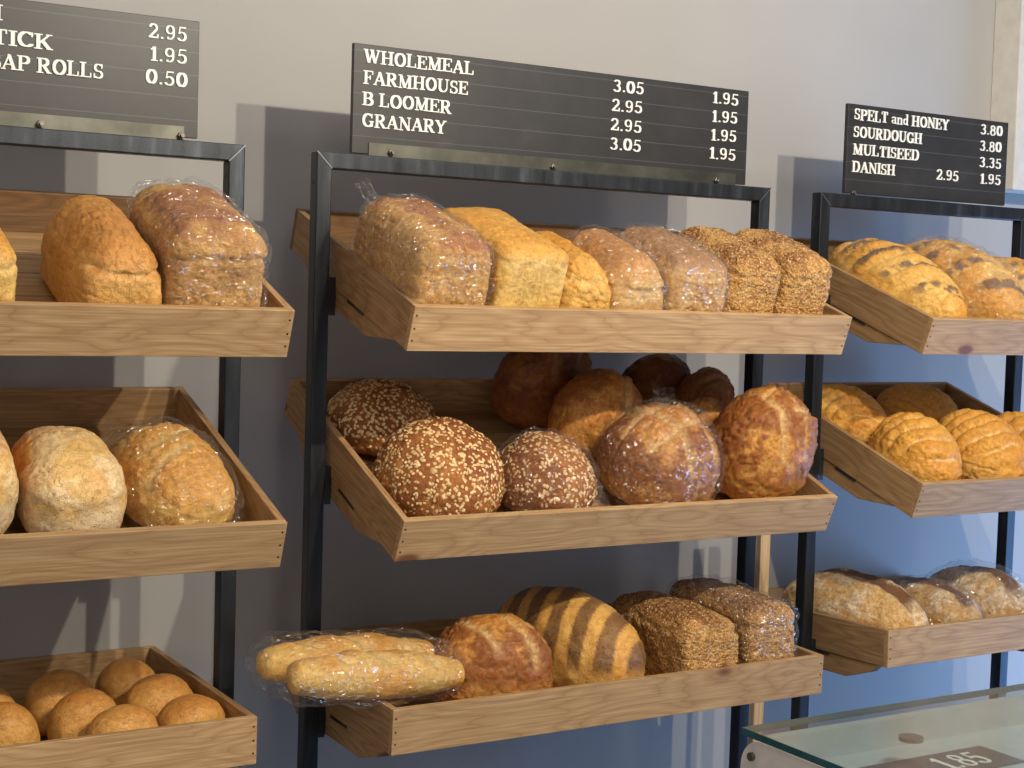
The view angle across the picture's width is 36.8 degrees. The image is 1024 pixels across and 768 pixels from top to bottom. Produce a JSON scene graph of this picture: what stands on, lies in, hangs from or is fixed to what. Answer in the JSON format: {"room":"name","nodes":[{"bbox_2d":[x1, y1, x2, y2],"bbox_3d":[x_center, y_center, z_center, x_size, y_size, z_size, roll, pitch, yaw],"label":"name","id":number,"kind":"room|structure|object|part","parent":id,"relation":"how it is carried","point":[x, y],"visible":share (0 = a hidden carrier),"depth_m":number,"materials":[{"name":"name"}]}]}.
{"room":"food shop","nodes":[
{"label":"food shop","id":0,"kind":"room"},
{"bbox_2d":[0,0,1023,767],"bbox_3d":[-0.311,0.031,3.050,8.500,3.100,0.100,0,4,-31],"label":"wall","id":1,"kind":"structure","parent":0,"point":[274,78],"depth_m":3.16,"materials":[{"name":"grey paint"}]},
{"bbox_2d":[990,0,1023,193],"bbox_3d":[1.461,-1.001,3.945,0.535,1.035,0.085,0,4,-31],"label":"trim","id":2,"kind":"structure","parent":1,"relation":"attached to","point":[1007,94],"depth_m":3.81,"materials":[{"name":"white paint"}]},
{"bbox_3d":[1.019,1.801,0.886,8.500,0.100,5.400,0,4,-31],"label":"floor","id":3,"kind":"structure","parent":0,"visible":0},
{"bbox_2d":[0,125,245,699],"bbox_3d":[-0.903,0.605,2.338,1.020,2.001,0.068,0,4,-31],"label":"rack","id":4,"kind":"object","parent":3,"relation":"on","point":[233,155],"visible":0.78,"depth_m":2.53,"materials":[{"name":"metal"}]},
{"bbox_2d":[0,0,198,139],"bbox_3d":[-0.871,-0.488,2.269,0.853,0.193,0.023,0,4,-31],"label":"price board","id":5,"kind":"object","parent":4,"relation":"on","point":[63,67],"visible":1,"depth_m":2.41,"materials":[{"name":"metal"}]},
{"bbox_3d":[-0.873,-0.378,2.281,0.998,0.028,0.028,0,4,-31],"label":"rail","id":6,"kind":"part","parent":4,"relation":"part of","materials":[{"name":"metal"}]},
{"bbox_2d":[0,645,256,767],"bbox_3d":[-0.919,0.557,2.365,0.919,0.116,0.501,0,5,-31],"label":"tray","id":7,"kind":"object","parent":4,"relation":"on","point":[230,741],"visible":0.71,"depth_m":2.35,"materials":[{"name":"brown wood"}]},
{"bbox_2d":[0,687,14,702],"bbox_3d":[-0.819,0.516,2.376,0.088,0.105,0.107,6,5,41],"label":"bread roll","id":8,"kind":"object","parent":7,"relation":"on","point":[4,695],"visible":0.2,"depth_m":2.37,"materials":[{"name":"brown food"}]},
{"bbox_2d":[0,702,39,745],"bbox_3d":[-0.757,0.524,2.284,0.109,0.105,0.089,0,4,-26],"label":"bread roll","id":9,"kind":"object","parent":7,"relation":"on","point":[18,725],"visible":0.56,"depth_m":2.26,"materials":[{"name":"brown food"}]},
{"bbox_2d":[23,669,92,736],"bbox_3d":[-0.726,0.513,2.473,0.114,0.104,0.094,-2,5,-43],"label":"bread roll","id":10,"kind":"object","parent":7,"relation":"on","point":[45,692],"visible":0.4,"depth_m":2.44,"materials":[{"name":"brown food"}]},
{"bbox_2d":[47,688,115,739],"bbox_3d":[-0.668,0.524,2.393,0.089,0.097,0.111,5,5,35],"label":"bread roll","id":11,"kind":"object","parent":7,"relation":"on","point":[72,716],"visible":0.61,"depth_m":2.36,"materials":[{"name":"brown food"}]},
{"bbox_2d":[87,704,157,734],"bbox_3d":[-0.593,0.533,2.341,0.110,0.091,0.084,-1,5,-37],"label":"bread roll","id":12,"kind":"object","parent":7,"relation":"on","point":[123,717],"visible":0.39,"depth_m":2.31,"materials":[{"name":"brown food"}]},
{"bbox_2d":[95,658,154,704],"bbox_3d":[-0.652,0.512,2.602,0.094,0.094,0.108,4,4,30],"label":"bread roll","id":13,"kind":"object","parent":7,"relation":"on","point":[116,679],"visible":0.38,"depth_m":2.56,"materials":[{"name":"brown food"}]},
{"bbox_2d":[123,673,192,718],"bbox_3d":[-0.579,0.522,2.521,0.089,0.091,0.122,6,5,41],"label":"bread roll","id":14,"kind":"object","parent":7,"relation":"on","point":[153,692],"visible":0.42,"depth_m":2.49,"materials":[{"name":"brown food"}]},
{"bbox_2d":[156,694,225,726],"bbox_3d":[-0.508,0.534,2.432,0.110,0.084,0.092,-2,5,-43],"label":"bread roll","id":15,"kind":"object","parent":7,"relation":"on","point":[188,708],"visible":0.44,"depth_m":2.40,"materials":[{"name":"brown food"}]},
{"bbox_2d":[0,387,286,586],"bbox_3d":[-0.853,0.141,2.252,0.919,0.242,0.495,0,4,-31],"label":"tray","id":16,"kind":"object","parent":4,"relation":"on","point":[254,537],"visible":0.48,"depth_m":2.27,"materials":[{"name":"brown wood"}]},
{"bbox_2d":[0,431,18,534],"bbox_3d":[-0.779,0.130,2.166,0.137,0.186,0.226,0,4,-29],"label":"white bloomer","id":17,"kind":"object","parent":16,"relation":"on","point":[9,484],"visible":0.97,"depth_m":2.11,"materials":[{"name":"beige food"}]},
{"bbox_2d":[11,426,126,532],"bbox_3d":[-0.646,0.147,2.229,0.152,0.167,0.208,0,4,-33],"label":"white bloomer","id":18,"kind":"object","parent":16,"relation":"on","point":[69,479],"visible":0.8,"depth_m":2.16,"materials":[{"name":"beige food"}]},
{"bbox_2d":[109,421,235,526],"bbox_3d":[-0.524,0.142,2.348,0.264,0.187,0.202,4,4,35],"label":"white bloomer","id":19,"kind":"object","parent":16,"relation":"on","point":[173,476],"visible":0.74,"depth_m":2.27,"materials":[{"name":"food"}]},
{"bbox_2d":[0,189,294,356],"bbox_3d":[-0.837,-0.176,2.225,0.919,0.248,0.493,0,4,-31],"label":"tray","id":20,"kind":"object","parent":4,"relation":"on","point":[35,323],"visible":0.43,"depth_m":2.19,"materials":[{"name":"brown wood"}]},
{"bbox_2d":[0,228,16,300],"bbox_3d":[-0.767,-0.167,2.126,0.122,0.203,0.255,0,4,-32],"label":"loaf","id":21,"kind":"object","parent":20,"relation":"on","point":[8,268],"visible":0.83,"depth_m":2.05,"materials":[{"name":"yellow food"}]},
{"bbox_2d":[39,195,161,304],"bbox_3d":[-0.602,-0.172,2.246,0.118,0.212,0.277,0,4,-31],"label":"loaf","id":22,"kind":"object","parent":20,"relation":"on","point":[91,252],"visible":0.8,"depth_m":2.16,"materials":[{"name":"brown food"}]},
{"bbox_2d":[129,183,267,306],"bbox_3d":[-0.477,-0.186,2.298,0.170,0.256,0.297,0,4,-31],"label":"loaf","id":23,"kind":"object","parent":20,"relation":"on","point":[206,253],"visible":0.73,"depth_m":2.20,"materials":[{"name":"brown food"}]},
{"bbox_3d":[-0.488,0.604,2.591,0.028,1.999,0.028,0,4,-31],"label":"post","id":24,"kind":"part","parent":4,"relation":"part of","materials":[{"name":"metal"}]},
{"bbox_2d":[297,151,770,767],"bbox_3d":[0.060,0.601,2.926,1.020,2.001,0.068,0,4,-31],"label":"rack","id":25,"kind":"object","parent":3,"relation":"on","point":[321,287],"visible":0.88,"depth_m":2.65,"materials":[{"name":"metal"}]},
{"bbox_3d":[-0.354,0.604,2.673,0.028,1.999,0.028,0,4,-31],"label":"post","id":26,"kind":"part","parent":25,"relation":"part of","materials":[{"name":"metal"}]},
{"bbox_3d":[0.091,-0.383,2.869,0.998,0.028,0.028,0,4,-31],"label":"rail","id":27,"kind":"part","parent":25,"relation":"part of","materials":[{"name":"metal"}]},
{"bbox_2d":[272,602,823,757],"bbox_3d":[0.071,0.549,2.909,0.919,0.131,0.502,0,4,-31],"label":"tray","id":28,"kind":"object","parent":25,"relation":"on","point":[382,727],"visible":0.53,"depth_m":2.66,"materials":[{"name":"brown wood"}]},
{"bbox_2d":[434,613,553,701],"bbox_3d":[-0.034,0.486,2.696,0.215,0.173,0.176,1,3,-12],"label":"bread loaf","id":29,"kind":"object","parent":28,"relation":"on","point":[500,653],"visible":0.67,"depth_m":2.63,"materials":[{"name":"brown food"}]},
{"bbox_2d":[498,586,646,687],"bbox_3d":[0.102,0.472,2.862,0.196,0.186,0.358,-1,5,-44],"label":"striped bloomer","id":30,"kind":"object","parent":28,"relation":"on","point":[589,641],"visible":0.65,"depth_m":2.75,"materials":[{"name":"brown food"}]},
{"bbox_2d":[613,590,738,675],"bbox_3d":[0.303,0.491,2.926,0.138,0.165,0.272,0,4,-30],"label":"loaf","id":31,"kind":"object","parent":28,"relation":"on","point":[676,634],"visible":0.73,"depth_m":2.84,"materials":[{"name":"brown food"}]},
{"bbox_2d":[669,577,794,663],"bbox_3d":[0.425,0.479,3.001,0.143,0.187,0.294,0,4,-32],"label":"loaf","id":32,"kind":"object","parent":28,"relation":"on","point":[763,623],"visible":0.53,"depth_m":2.90,"materials":[{"name":"brown food"}]},
{"bbox_3d":[-0.256,0.466,2.541,0.368,0.111,0.196,6,2,-40],"label":"bread bag","id":33,"kind":"object","parent":28,"relation":"on","visible":0},
{"bbox_2d":[256,632,435,682],"bbox_3d":[-0.273,0.461,2.582,0.348,0.090,0.084,-1,4,-39],"label":"stick","id":34,"kind":"object","parent":33,"relation":"in","point":[272,662],"visible":0.61,"depth_m":2.53,"materials":[{"name":"beige food"}]},
{"bbox_2d":[286,649,464,699],"bbox_3d":[-0.218,0.475,2.511,0.336,0.091,0.082,-1,4,-37],"label":"stick","id":35,"kind":"object","parent":33,"relation":"in","point":[351,674],"visible":1,"depth_m":2.47,"materials":[{"name":"beige food"}]},
{"bbox_2d":[349,43,748,184],"bbox_3d":[0.101,-0.491,2.863,0.874,0.190,0.023,0,4,-31],"label":"price board","id":36,"kind":"object","parent":25,"relation":"on","point":[406,103],"visible":1,"depth_m":2.83,"materials":[{"name":"metal"}]},
{"bbox_2d":[284,378,837,561],"bbox_3d":[0.097,0.134,2.862,0.919,0.266,0.488,0,4,-31],"label":"tray","id":37,"kind":"object","parent":25,"relation":"on","point":[357,493],"visible":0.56,"depth_m":2.67,"materials":[{"name":"brown wood"}]},
{"bbox_2d":[326,377,434,456],"bbox_3d":[-0.234,0.060,2.770,0.205,0.140,0.196,1,3,-9],"label":"bread loaf","id":38,"kind":"object","parent":37,"relation":"on","point":[366,413],"visible":0.78,"depth_m":2.70,"materials":[{"name":"brown food"}]},
{"bbox_2d":[371,416,504,516],"bbox_3d":[-0.124,0.144,2.598,0.227,0.179,0.221,1,3,-15],"label":"bread loaf","id":39,"kind":"object","parent":37,"relation":"on","point":[435,466],"visible":0.92,"depth_m":2.52,"materials":[{"name":"brown food"}]},
{"bbox_2d":[488,352,591,430],"bbox_3d":[0.059,-0.007,2.981,0.210,0.198,0.153,0,4,-33],"label":"bread loaf","id":40,"kind":"object","parent":37,"relation":"on","point":[525,385],"visible":0.66,"depth_m":2.92,"materials":[{"name":"brown food"}]},
{"bbox_2d":[499,430,597,510],"bbox_3d":[0.055,0.160,2.698,0.215,0.171,0.205,4,4,36],"label":"loaf","id":41,"kind":"object","parent":37,"relation":"on","point":[543,470],"visible":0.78,"depth_m":2.63,"materials":[{"name":"brown food"}]},
{"bbox_2d":[547,368,642,463],"bbox_3d":[0.160,0.060,2.917,0.188,0.183,0.159,0,4,-33],"label":"bread loaf","id":42,"kind":"object","parent":37,"relation":"on","point":[583,410],"visible":0.59,"depth_m":2.85,"materials":[{"name":"brown food"}]},
{"bbox_2d":[622,353,690,404],"bbox_3d":[0.291,0.010,3.149,0.170,0.151,0.127,0,4,-26],"label":"bread loaf","id":43,"kind":"object","parent":37,"relation":"on","point":[656,377],"visible":0.38,"depth_m":3.09,"materials":[{"name":"brown food"}]},
{"bbox_2d":[595,402,720,504],"bbox_3d":[0.269,0.123,2.816,0.239,0.241,0.253,3,4,26],"label":"bread loaf","id":44,"kind":"object","parent":37,"relation":"on","point":[654,453],"visible":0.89,"depth_m":2.73,"materials":[{"name":"brown food"}]},
{"bbox_2d":[669,366,734,405],"bbox_3d":[0.381,0.043,3.110,0.138,0.159,0.120,-1,4,-40],"label":"bread loaf","id":45,"kind":"object","parent":37,"relation":"on","point":[708,381],"visible":0.46,"depth_m":3.06,"materials":[{"name":"brown food"}]},
{"bbox_2d":[686,397,725,429],"bbox_3d":[0.370,0.091,3.022,0.124,0.136,0.101,0,4,-28],"label":"bread loaf","id":46,"kind":"object","parent":37,"relation":"on","point":[708,409],"visible":0.21,"depth_m":2.98,"materials":[{"name":"brown food"}]},
{"bbox_2d":[711,384,817,498],"bbox_3d":[0.474,0.114,2.922,0.208,0.230,0.205,-1,4,-41],"label":"bread loaf","id":47,"kind":"object","parent":37,"relation":"on","point":[766,436],"visible":0.84,"depth_m":2.85,"materials":[{"name":"brown food"}]},
{"bbox_2d":[290,209,851,354],"bbox_3d":[0.114,-0.186,2.832,0.919,0.236,0.496,0,4,-31],"label":"tray","id":48,"kind":"object","parent":25,"relation":"on","point":[366,298],"visible":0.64,"depth_m":2.60,"materials":[{"name":"brown wood"}]},
{"bbox_2d":[354,196,490,305],"bbox_3d":[-0.153,-0.206,2.536,0.161,0.268,0.306,0,4,-33],"label":"loaf","id":49,"kind":"object","parent":48,"relation":"on","point":[427,254],"visible":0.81,"depth_m":2.44,"materials":[{"name":"brown food"}]},
{"bbox_2d":[442,207,568,307],"bbox_3d":[-0.028,-0.190,2.604,0.139,0.225,0.276,0,4,-31],"label":"loaf","id":50,"kind":"object","parent":48,"relation":"on","point":[527,269],"visible":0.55,"depth_m":2.50,"materials":[{"name":"food"}]},
{"bbox_2d":[536,230,610,308],"bbox_3d":[0.075,-0.172,2.663,0.105,0.189,0.240,0,4,-30],"label":"loaf","id":51,"kind":"object","parent":48,"relation":"on","point":[586,285],"visible":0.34,"depth_m":2.57,"materials":[{"name":"food"}]},
{"bbox_2d":[569,228,663,309],"bbox_3d":[0.167,-0.178,2.716,0.137,0.210,0.259,0,4,-32],"label":"loaf","id":52,"kind":"object","parent":48,"relation":"on","point":[635,282],"visible":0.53,"depth_m":2.63,"materials":[{"name":"brown food"}]},
{"bbox_2d":[618,226,727,311],"bbox_3d":[0.275,-0.184,2.777,0.156,0.221,0.262,0,4,-32],"label":"loaf","id":53,"kind":"object","parent":48,"relation":"on","point":[694,279],"visible":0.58,"depth_m":2.69,"materials":[{"name":"brown food"}]},
{"bbox_2d":[677,226,781,312],"bbox_3d":[0.384,-0.186,2.838,0.123,0.212,0.246,0,4,-33],"label":"loaf","id":54,"kind":"object","parent":48,"relation":"on","point":[753,276],"visible":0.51,"depth_m":2.75,"materials":[{"name":"brown food"}]},
{"bbox_2d":[734,228,832,313],"bbox_3d":[0.488,-0.186,2.895,0.125,0.214,0.238,0,4,-32],"label":"loaf","id":55,"kind":"object","parent":48,"relation":"on","point":[804,286],"visible":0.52,"depth_m":2.81,"materials":[{"name":"brown food"}]},
{"bbox_3d":[0.475,0.600,3.180,0.028,1.999,0.028,0,4,-31],"label":"post","id":56,"kind":"part","parent":25,"relation":"part of","materials":[{"name":"metal"}]},
{"bbox_2d":[748,535,770,744],"bbox_3d":[0.508,0.906,3.260,0.026,1.380,0.020,0,4,-31],"label":"batten","id":57,"kind":"object","parent":3,"relation":"on","point":[762,560],"visible":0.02,"depth_m":3.22,"materials":[{"name":"brown wood"}]},
{"bbox_2d":[740,683,1023,767],"bbox_3d":[1.034,1.080,2.240,1.351,1.183,0.624,0,4,-31],"label":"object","id":58,"kind":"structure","parent":3,"relation":"on","point":[997,724],"depth_m":2.21,"materials":[{"name":"clear glass"}]},
{"bbox_3d":[0.482,0.668,1.871,0.018,0.328,0.624,0,4,-31],"label":"frame","id":59,"kind":"part","parent":58,"relation":"part of","materials":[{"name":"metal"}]},
{"bbox_3d":[0.568,0.531,2.122,0.315,0.004,0.080,0,4,-31],"label":"price strip","id":60,"kind":"part","parent":58,"relation":"part of","materials":[{"name":"brown plastic"}]},
{"bbox_2d":[790,192,1023,730],"bbox_3d":[0.877,0.597,3.425,0.662,2.001,0.068,0,4,-31],"label":"rack","id":61,"kind":"object","parent":3,"relation":"on","point":[822,202],"visible":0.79,"depth_m":3.26,"materials":[{"name":"metal"}]},
{"bbox_3d":[0.616,0.599,3.265,0.028,1.999,0.028,0,4,-31],"label":"post","id":62,"kind":"part","parent":61,"relation":"part of","materials":[{"name":"metal"}]},
{"bbox_2d":[767,382,1023,517],"bbox_3d":[0.916,0.130,3.360,0.561,0.239,0.495,0,4,-31],"label":"tray","id":63,"kind":"object","parent":61,"relation":"on","point":[850,463],"visible":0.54,"depth_m":3.14,"materials":[{"name":"brown wood"}]},
{"bbox_2d":[821,383,886,444],"bbox_3d":[0.726,0.071,3.342,0.188,0.142,0.188,3,3,14],"label":"loaf","id":64,"kind":"object","parent":63,"relation":"on","point":[850,408],"visible":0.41,"depth_m":3.27,"materials":[{"name":"orange food"}]},
{"bbox_2d":[868,412,961,480],"bbox_3d":[0.827,0.141,3.163,0.149,0.167,0.223,0,4,-23],"label":"loaf","id":65,"kind":"object","parent":63,"relation":"on","point":[916,442],"visible":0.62,"depth_m":3.09,"materials":[{"name":"orange food"}]},
{"bbox_2d":[876,383,957,422],"bbox_3d":[0.917,0.059,3.488,0.210,0.120,0.162,0,4,-30],"label":"loaf","id":66,"kind":"object","parent":63,"relation":"on","point":[928,400],"visible":0.45,"depth_m":3.43,"materials":[{"name":"brown food"}]},
{"bbox_2d":[939,408,1023,478],"bbox_3d":[0.995,0.138,3.280,0.171,0.167,0.227,1,3,-17],"label":"loaf","id":67,"kind":"object","parent":63,"relation":"on","point":[989,447],"visible":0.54,"depth_m":3.20,"materials":[{"name":"orange food"}]},
{"bbox_2d":[997,411,1023,440],"bbox_3d":[1.129,0.137,3.383,0.140,0.151,0.215,-1,4,-35],"label":"loaf","id":68,"kind":"object","parent":63,"relation":"on","point":[1015,419],"visible":0.17,"depth_m":3.36,"materials":[{"name":"orange food"}]},
{"bbox_2d":[768,575,1023,675],"bbox_3d":[0.864,0.542,3.447,0.561,0.116,0.501,0,2,-31],"label":"tray","id":69,"kind":"object","parent":61,"relation":"on","point":[848,647],"visible":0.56,"depth_m":3.19,"materials":[{"name":"brown wood"}]},
{"bbox_2d":[781,567,928,628],"bbox_3d":[0.735,0.478,3.324,0.183,0.149,0.394,0,2,-31],"label":"loaf","id":70,"kind":"object","parent":69,"relation":"on","point":[845,593],"visible":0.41,"depth_m":3.23,"materials":[{"name":"beige food"}]},
{"bbox_2d":[894,577,981,624],"bbox_3d":[0.910,0.487,3.377,0.152,0.138,0.304,0,4,-33],"label":"loaf","id":71,"kind":"object","parent":69,"relation":"on","point":[941,603],"visible":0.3,"depth_m":3.30,"materials":[{"name":"brown food"}]},
{"bbox_2d":[929,565,1023,617],"bbox_3d":[1.050,0.475,3.475,0.199,0.156,0.304,0,2,-31],"label":"loaf","id":72,"kind":"object","parent":69,"relation":"on","point":[993,591],"visible":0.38,"depth_m":3.39,"materials":[{"name":"brown food"}]},
{"bbox_2d":[789,237,1023,354],"bbox_3d":[0.929,-0.192,3.335,0.561,0.237,0.496,0,4,-31],"label":"tray","id":73,"kind":"object","parent":61,"relation":"on","point":[878,316],"visible":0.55,"depth_m":3.09,"materials":[{"name":"brown wood"}]},
{"bbox_2d":[828,238,967,317],"bbox_3d":[0.797,-0.207,3.206,0.171,0.196,0.370,0,4,-24],"label":"loaf","id":74,"kind":"object","parent":73,"relation":"on","point":[896,269],"visible":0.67,"depth_m":3.12,"materials":[{"name":"food"}]},
{"bbox_2d":[906,239,1023,318],"bbox_3d":[0.957,-0.212,3.303,0.192,0.219,0.385,0,4,-33],"label":"loaf","id":75,"kind":"object","parent":73,"relation":"on","point":[989,289],"visible":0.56,"depth_m":3.19,"materials":[{"name":"brown food"}]},
{"bbox_2d":[991,256,1023,286],"bbox_3d":[1.114,-0.200,3.385,0.154,0.166,0.292,-1,4,-35],"label":"loaf","id":76,"kind":"object","parent":73,"relation":"on","point":[1014,264],"visible":0.13,"depth_m":3.35,"materials":[{"name":"brown food"}]},
{"bbox_3d":[0.908,-0.386,3.369,0.640,0.028,0.028,0,4,-31],"label":"rail","id":77,"kind":"part","parent":61,"relation":"part of","materials":[{"name":"metal"}]},
{"bbox_2d":[842,103,1007,205],"bbox_3d":[0.914,-0.495,3.360,0.490,0.192,0.023,0,4,-31],"label":"price board","id":78,"kind":"object","parent":61,"relation":"on","point":[889,152],"visible":1,"depth_m":3.35,"materials":[{"name":"metal"}]},
{"bbox_3d":[1.139,0.597,3.586,0.028,1.999,0.028,0,4,-31],"label":"post","id":79,"kind":"part","parent":61,"relation":"part of","materials":[{"name":"metal"}]}
]}

